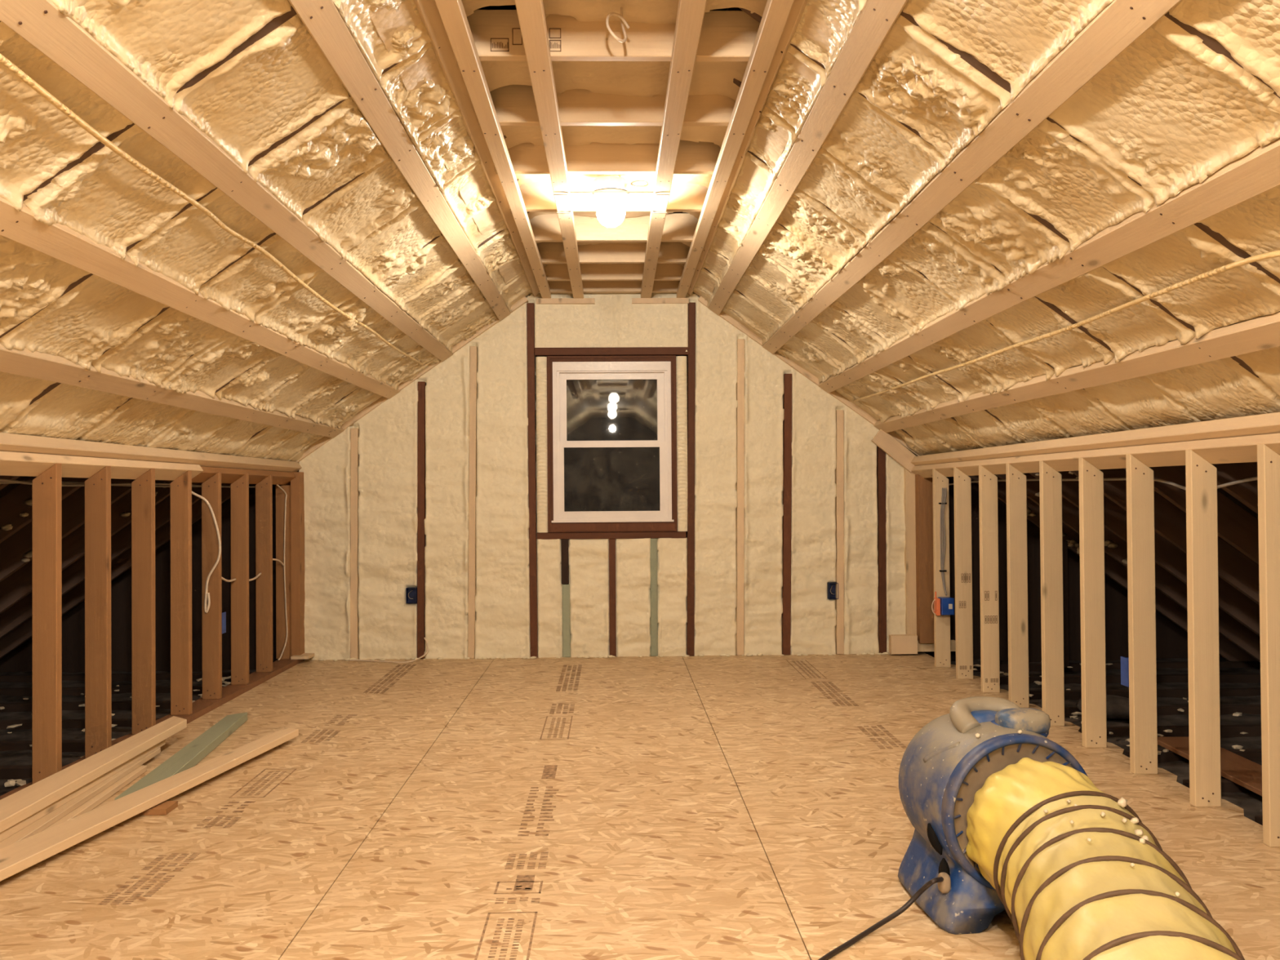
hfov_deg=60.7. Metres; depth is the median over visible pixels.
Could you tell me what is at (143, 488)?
stud
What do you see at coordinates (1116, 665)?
joist
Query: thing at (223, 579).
cable
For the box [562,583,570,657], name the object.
stud
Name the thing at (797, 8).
strap
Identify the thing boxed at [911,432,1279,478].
plate
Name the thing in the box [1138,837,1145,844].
crumb
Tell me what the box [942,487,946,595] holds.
cable
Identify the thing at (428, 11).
strap
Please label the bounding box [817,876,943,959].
power cord
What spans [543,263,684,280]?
joist
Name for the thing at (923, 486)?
stud
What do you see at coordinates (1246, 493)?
rafter
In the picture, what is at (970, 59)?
rafter
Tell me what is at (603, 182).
junction box
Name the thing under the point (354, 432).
stud
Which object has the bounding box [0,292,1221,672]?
wall
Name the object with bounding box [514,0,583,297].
strap
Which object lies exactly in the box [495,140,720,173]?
joist
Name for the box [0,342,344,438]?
strap
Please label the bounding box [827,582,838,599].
outlet box
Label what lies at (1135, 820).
crumb
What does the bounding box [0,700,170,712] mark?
joist
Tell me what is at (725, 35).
joist
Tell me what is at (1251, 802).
floor
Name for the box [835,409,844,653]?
stud
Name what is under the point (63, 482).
cable
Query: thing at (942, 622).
stud
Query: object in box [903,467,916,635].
post
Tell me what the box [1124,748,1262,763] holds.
joist
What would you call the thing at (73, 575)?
rafter
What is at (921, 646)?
block
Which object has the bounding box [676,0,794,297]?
strap
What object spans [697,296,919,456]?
gable nailer
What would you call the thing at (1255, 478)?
cable
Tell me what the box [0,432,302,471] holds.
board
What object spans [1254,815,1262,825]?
joist
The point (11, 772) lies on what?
joist
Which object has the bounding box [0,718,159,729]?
joist
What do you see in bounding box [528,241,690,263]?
joist
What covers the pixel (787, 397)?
stud
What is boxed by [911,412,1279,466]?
board
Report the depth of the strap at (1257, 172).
2.99 m
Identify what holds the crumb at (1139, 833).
on the ventilation duct
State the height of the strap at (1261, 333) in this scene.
0.083 m
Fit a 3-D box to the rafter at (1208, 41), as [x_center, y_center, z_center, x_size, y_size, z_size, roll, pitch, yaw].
[2.163,-0.194,2.137,3.889,2.840,0.042,0,-1,-1]
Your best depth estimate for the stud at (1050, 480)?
4.93 m
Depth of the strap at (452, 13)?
3.69 m
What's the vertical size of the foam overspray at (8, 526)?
0.784 m
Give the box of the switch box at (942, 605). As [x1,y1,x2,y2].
[931,591,954,615]
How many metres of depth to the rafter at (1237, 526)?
4.77 m
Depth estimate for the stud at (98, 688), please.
4.33 m
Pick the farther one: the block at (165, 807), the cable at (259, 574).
the cable at (259, 574)
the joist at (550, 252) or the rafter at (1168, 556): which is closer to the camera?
the rafter at (1168, 556)
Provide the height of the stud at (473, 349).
2.028 m
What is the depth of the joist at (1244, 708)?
5.46 m
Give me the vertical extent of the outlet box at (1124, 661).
0.120 m
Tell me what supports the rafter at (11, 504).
attached to the insulation at (267, 91)
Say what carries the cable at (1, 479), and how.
attached to the plate at (228, 475)
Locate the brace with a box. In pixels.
[871,429,915,472]
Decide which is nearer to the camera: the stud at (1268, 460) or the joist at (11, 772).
the stud at (1268, 460)
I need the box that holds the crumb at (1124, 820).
[1121,817,1127,822]
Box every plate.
[0,451,203,480]
[0,782,31,799]
[155,657,303,724]
[191,466,295,484]
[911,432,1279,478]
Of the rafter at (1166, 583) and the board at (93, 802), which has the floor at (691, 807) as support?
the board at (93, 802)
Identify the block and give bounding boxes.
[136,800,177,815]
[290,653,314,659]
[536,297,595,304]
[631,297,688,303]
[888,634,917,653]
[917,640,955,651]
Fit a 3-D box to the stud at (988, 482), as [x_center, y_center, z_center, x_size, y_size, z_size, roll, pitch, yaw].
[1.845,0.521,5.769,0.089,1.197,0.040,0,-1,-2]
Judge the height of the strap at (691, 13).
0.037 m
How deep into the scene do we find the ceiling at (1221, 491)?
4.81 m
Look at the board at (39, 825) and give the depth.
3.61 m
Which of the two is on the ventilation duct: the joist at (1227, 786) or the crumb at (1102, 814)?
the crumb at (1102, 814)
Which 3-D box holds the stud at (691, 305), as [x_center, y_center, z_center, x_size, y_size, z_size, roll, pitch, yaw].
[0.334,-0.008,7.171,0.049,2.308,0.087,0,-1,-1]
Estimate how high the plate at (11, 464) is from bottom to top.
0.079 m
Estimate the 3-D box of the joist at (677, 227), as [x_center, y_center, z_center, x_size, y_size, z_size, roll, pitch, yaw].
[-0.145,-1.307,5.656,0.990,0.140,0.040,0,-1,-1]
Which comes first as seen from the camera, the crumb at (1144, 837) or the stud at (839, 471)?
the crumb at (1144, 837)
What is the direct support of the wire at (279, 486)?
attached to the post at (281, 626)
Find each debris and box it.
[0,675,231,786]
[973,662,1248,755]
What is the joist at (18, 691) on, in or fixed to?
in the floor at (11, 757)
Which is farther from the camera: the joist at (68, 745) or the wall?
the wall
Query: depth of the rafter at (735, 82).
3.73 m
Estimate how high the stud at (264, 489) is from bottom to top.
1.159 m
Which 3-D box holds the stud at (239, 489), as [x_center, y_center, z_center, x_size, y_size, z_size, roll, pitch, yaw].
[-2.201,0.543,6.007,0.089,1.159,0.040,0,-1,-1]
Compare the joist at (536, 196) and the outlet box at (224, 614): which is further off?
the outlet box at (224, 614)
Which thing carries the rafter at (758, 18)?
attached to the insulation at (1170, 111)
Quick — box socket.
[937,871,951,893]
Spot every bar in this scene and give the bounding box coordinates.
[553,191,670,195]
[556,209,666,213]
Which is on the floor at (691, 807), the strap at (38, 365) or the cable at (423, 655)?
the cable at (423, 655)
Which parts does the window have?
window header, sash frame, sash frame, casing sill, vinyl sill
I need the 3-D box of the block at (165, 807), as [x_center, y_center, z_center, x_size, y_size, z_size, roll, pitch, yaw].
[-1.645,1.111,3.697,0.120,0.019,0.100,0,-1,-1]
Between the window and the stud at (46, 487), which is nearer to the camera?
the stud at (46, 487)
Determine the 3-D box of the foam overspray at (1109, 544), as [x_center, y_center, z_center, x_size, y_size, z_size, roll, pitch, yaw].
[2.576,0.196,4.263,1.083,0.806,5.384,0,-1,-1]
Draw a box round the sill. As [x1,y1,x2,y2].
[536,531,685,539]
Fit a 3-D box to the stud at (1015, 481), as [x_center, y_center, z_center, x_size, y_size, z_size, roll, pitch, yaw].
[1.855,0.517,5.367,0.089,1.197,0.040,0,-1,-1]
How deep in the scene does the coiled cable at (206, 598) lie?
5.54 m
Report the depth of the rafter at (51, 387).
3.67 m
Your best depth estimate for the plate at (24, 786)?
3.86 m
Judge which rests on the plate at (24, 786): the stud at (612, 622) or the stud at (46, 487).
the stud at (46, 487)
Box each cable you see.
[0,53,423,365]
[0,478,255,487]
[0,480,201,487]
[191,491,221,613]
[222,577,235,582]
[248,572,261,581]
[272,558,284,566]
[348,637,428,662]
[605,7,629,42]
[853,249,1279,402]
[939,487,946,595]
[941,487,946,591]
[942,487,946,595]
[948,476,1257,490]
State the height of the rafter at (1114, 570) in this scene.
2.840 m
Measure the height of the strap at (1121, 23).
0.084 m
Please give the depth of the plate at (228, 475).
5.99 m
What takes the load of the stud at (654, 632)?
on the floor at (691, 807)
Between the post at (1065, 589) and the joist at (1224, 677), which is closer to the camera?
the joist at (1224, 677)
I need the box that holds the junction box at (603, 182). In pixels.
[590,175,630,194]
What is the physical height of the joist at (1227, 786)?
0.130 m
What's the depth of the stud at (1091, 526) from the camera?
4.51 m
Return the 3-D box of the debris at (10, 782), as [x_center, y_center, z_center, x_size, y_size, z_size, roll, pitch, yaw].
[-2.881,1.167,5.025,1.124,0.023,3.587,0,-1,-1]
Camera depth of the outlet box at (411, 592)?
7.12 m
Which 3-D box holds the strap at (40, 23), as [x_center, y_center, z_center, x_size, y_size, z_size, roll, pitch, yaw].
[-1.163,-0.852,3.240,0.096,0.082,7.715,0,-1,-1]
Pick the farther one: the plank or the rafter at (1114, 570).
the rafter at (1114, 570)
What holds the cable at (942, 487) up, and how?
attached to the stud at (942, 622)
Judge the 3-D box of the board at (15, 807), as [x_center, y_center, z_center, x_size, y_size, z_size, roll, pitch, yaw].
[-1.935,1.027,3.346,0.177,0.035,2.814,0,-1,0]
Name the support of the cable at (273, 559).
attached to the post at (281, 626)
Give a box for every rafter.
[0,10,474,337]
[0,135,506,489]
[0,178,518,542]
[0,211,529,582]
[0,281,474,613]
[0,297,485,639]
[0,311,493,658]
[22,5,296,201]
[29,155,389,404]
[673,211,1259,636]
[703,267,1260,662]
[711,175,1258,564]
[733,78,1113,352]
[733,310,1256,661]
[738,7,1261,379]
[747,150,1257,514]
[772,259,1259,605]
[900,10,1279,283]
[1164,11,1279,98]
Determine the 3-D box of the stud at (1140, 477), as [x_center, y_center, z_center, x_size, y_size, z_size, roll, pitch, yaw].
[1.887,0.501,4.105,0.089,1.197,0.040,0,-1,-1]
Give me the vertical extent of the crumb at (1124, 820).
0.010 m
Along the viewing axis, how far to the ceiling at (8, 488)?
4.73 m
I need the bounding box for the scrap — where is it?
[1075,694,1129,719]
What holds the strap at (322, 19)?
attached to the insulation at (267, 91)
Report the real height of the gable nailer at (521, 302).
1.112 m
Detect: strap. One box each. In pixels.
[0,0,453,361]
[0,196,399,399]
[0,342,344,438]
[288,0,511,320]
[413,0,540,297]
[435,0,551,297]
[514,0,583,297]
[640,0,706,297]
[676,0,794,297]
[687,0,808,295]
[707,0,908,315]
[762,0,1181,354]
[817,137,1279,393]
[873,311,1279,432]
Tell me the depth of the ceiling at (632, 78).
3.71 m
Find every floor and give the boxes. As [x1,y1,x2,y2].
[0,651,1279,959]
[0,669,256,795]
[951,657,1262,821]
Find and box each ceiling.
[0,4,516,497]
[368,0,841,297]
[710,8,1257,564]
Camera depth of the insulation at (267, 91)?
3.44 m
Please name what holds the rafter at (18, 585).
attached to the insulation at (267, 91)
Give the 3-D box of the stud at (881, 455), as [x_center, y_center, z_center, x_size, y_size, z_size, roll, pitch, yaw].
[1.587,0.438,7.197,0.051,1.398,0.087,0,-1,-1]
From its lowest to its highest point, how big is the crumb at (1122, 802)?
0.022 m
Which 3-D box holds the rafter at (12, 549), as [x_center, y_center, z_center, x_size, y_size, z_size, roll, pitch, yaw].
[-2.382,-0.113,5.324,3.996,2.855,0.042,0,-1,-1]
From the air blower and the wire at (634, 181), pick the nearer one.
the air blower
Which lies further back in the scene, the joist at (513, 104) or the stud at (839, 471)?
the stud at (839, 471)
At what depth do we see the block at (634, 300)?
7.12 m
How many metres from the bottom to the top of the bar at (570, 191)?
0.018 m
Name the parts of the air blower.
handle, handle, handle knob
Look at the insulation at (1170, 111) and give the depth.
3.25 m
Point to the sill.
(638, 535)
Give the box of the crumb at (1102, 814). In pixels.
[1100,811,1105,817]
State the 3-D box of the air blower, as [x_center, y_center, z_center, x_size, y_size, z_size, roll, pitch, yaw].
[0.903,0.831,2.842,0.414,0.520,0.401,0,-1,-7]
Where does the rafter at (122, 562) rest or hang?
attached to the insulation at (267, 91)
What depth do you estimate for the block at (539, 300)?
7.10 m
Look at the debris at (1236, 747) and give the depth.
5.25 m
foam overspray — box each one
[0,482,166,562]
[1026,471,1127,564]
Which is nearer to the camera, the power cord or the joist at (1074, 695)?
the power cord
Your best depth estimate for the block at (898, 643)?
7.05 m
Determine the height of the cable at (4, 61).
0.056 m
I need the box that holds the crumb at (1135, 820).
[1129,817,1138,823]
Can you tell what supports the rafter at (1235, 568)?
attached to the insulation at (1170, 111)
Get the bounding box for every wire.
[276,484,288,660]
[631,180,648,187]
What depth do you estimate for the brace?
7.11 m
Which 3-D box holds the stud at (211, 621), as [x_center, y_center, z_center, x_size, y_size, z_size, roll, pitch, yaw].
[-2.191,0.538,5.586,0.089,1.159,0.040,0,-1,-2]
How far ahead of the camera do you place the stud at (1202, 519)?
3.66 m
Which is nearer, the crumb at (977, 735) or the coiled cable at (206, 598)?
the crumb at (977, 735)
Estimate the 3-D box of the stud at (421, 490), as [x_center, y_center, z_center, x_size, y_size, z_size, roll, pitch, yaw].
[-1.422,0.260,7.124,0.047,1.798,0.087,0,-1,-1]
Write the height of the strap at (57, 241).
0.082 m
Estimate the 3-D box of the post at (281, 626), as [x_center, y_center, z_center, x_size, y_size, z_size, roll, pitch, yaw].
[-2.270,0.585,7.004,0.082,1.100,0.150,0,-1,-1]
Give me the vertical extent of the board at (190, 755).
0.038 m
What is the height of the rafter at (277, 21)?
2.855 m
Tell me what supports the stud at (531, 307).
on the floor at (691, 807)
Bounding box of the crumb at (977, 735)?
[975,733,980,738]
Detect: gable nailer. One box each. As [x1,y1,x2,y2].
[295,296,528,462]
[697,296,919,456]
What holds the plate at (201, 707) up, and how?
on the floor at (691, 807)
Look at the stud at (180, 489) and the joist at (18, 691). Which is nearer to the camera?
the stud at (180, 489)
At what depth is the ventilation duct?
2.15 m
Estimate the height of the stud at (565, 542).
0.292 m
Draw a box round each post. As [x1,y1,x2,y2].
[275,484,291,658]
[290,471,304,656]
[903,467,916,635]
[1062,540,1069,667]
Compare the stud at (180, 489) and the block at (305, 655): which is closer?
the stud at (180, 489)
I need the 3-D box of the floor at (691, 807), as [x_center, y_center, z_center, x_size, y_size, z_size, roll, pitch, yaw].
[0.009,1.172,0.586,4.150,0.201,13.200,0,-1,-1]
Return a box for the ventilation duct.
[965,757,1244,959]
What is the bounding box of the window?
[534,346,688,532]
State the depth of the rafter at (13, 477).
4.18 m
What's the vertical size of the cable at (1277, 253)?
0.061 m
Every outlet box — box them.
[222,612,226,633]
[405,586,417,603]
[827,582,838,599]
[1120,656,1128,687]
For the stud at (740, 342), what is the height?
2.068 m
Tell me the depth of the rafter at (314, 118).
3.13 m
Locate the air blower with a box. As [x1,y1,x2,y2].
[897,696,1087,934]
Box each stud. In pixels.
[31,462,62,784]
[84,466,111,758]
[131,468,155,734]
[169,470,192,715]
[201,471,222,699]
[230,473,248,684]
[255,474,272,672]
[350,427,359,658]
[417,381,426,658]
[467,346,477,657]
[526,302,537,657]
[561,538,568,584]
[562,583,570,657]
[608,538,616,656]
[650,538,657,656]
[686,302,695,655]
[736,338,744,655]
[782,373,791,654]
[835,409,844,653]
[876,445,886,653]
[915,474,934,643]
[932,468,951,667]
[953,467,973,679]
[978,465,999,693]
[1005,463,1029,707]
[1039,461,1064,726]
[1078,457,1106,747]
[1125,453,1157,774]
[1185,449,1221,807]
[1257,444,1279,847]
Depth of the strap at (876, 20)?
3.47 m
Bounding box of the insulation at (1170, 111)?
[693,0,1279,455]
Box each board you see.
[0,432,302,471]
[0,715,186,832]
[0,728,298,881]
[0,739,165,842]
[0,747,160,848]
[43,764,146,831]
[114,712,247,799]
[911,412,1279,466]
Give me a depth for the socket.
2.66 m
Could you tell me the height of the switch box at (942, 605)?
0.140 m
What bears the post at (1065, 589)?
on the floor at (1251, 802)
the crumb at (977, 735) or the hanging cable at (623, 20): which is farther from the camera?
the hanging cable at (623, 20)
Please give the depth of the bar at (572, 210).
4.91 m
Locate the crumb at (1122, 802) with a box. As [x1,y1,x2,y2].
[1117,796,1127,808]
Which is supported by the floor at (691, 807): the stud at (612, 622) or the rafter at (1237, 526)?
the stud at (612, 622)
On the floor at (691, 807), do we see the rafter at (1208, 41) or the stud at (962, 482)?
the stud at (962, 482)
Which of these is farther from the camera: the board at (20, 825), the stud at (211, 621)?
the stud at (211, 621)
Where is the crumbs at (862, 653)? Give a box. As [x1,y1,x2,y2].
[318,652,901,661]
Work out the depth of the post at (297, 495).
6.96 m
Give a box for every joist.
[0,671,253,682]
[0,685,222,696]
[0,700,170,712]
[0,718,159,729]
[0,739,84,752]
[0,764,66,779]
[454,9,759,61]
[478,84,735,125]
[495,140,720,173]
[509,182,708,211]
[520,213,698,241]
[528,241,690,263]
[537,280,688,293]
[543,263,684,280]
[955,660,1260,672]
[980,673,1260,684]
[1029,687,1260,700]
[1040,704,1261,717]
[1080,724,1261,737]
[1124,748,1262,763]
[1182,778,1251,792]
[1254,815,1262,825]
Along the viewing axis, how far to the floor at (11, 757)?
5.65 m
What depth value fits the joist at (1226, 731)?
4.99 m
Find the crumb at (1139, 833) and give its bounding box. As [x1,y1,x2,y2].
[1134,829,1143,836]
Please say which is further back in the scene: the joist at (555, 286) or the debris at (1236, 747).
the joist at (555, 286)
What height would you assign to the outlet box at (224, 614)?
0.120 m
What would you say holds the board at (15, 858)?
on the floor at (691, 807)
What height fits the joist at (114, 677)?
0.130 m
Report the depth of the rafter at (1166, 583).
6.39 m
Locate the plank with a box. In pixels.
[1157,736,1262,795]
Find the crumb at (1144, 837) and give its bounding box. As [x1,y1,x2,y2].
[1142,835,1148,840]
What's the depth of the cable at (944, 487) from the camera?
6.58 m
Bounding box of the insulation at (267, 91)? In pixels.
[0,0,532,462]
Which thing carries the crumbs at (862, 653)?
on the floor at (691, 807)

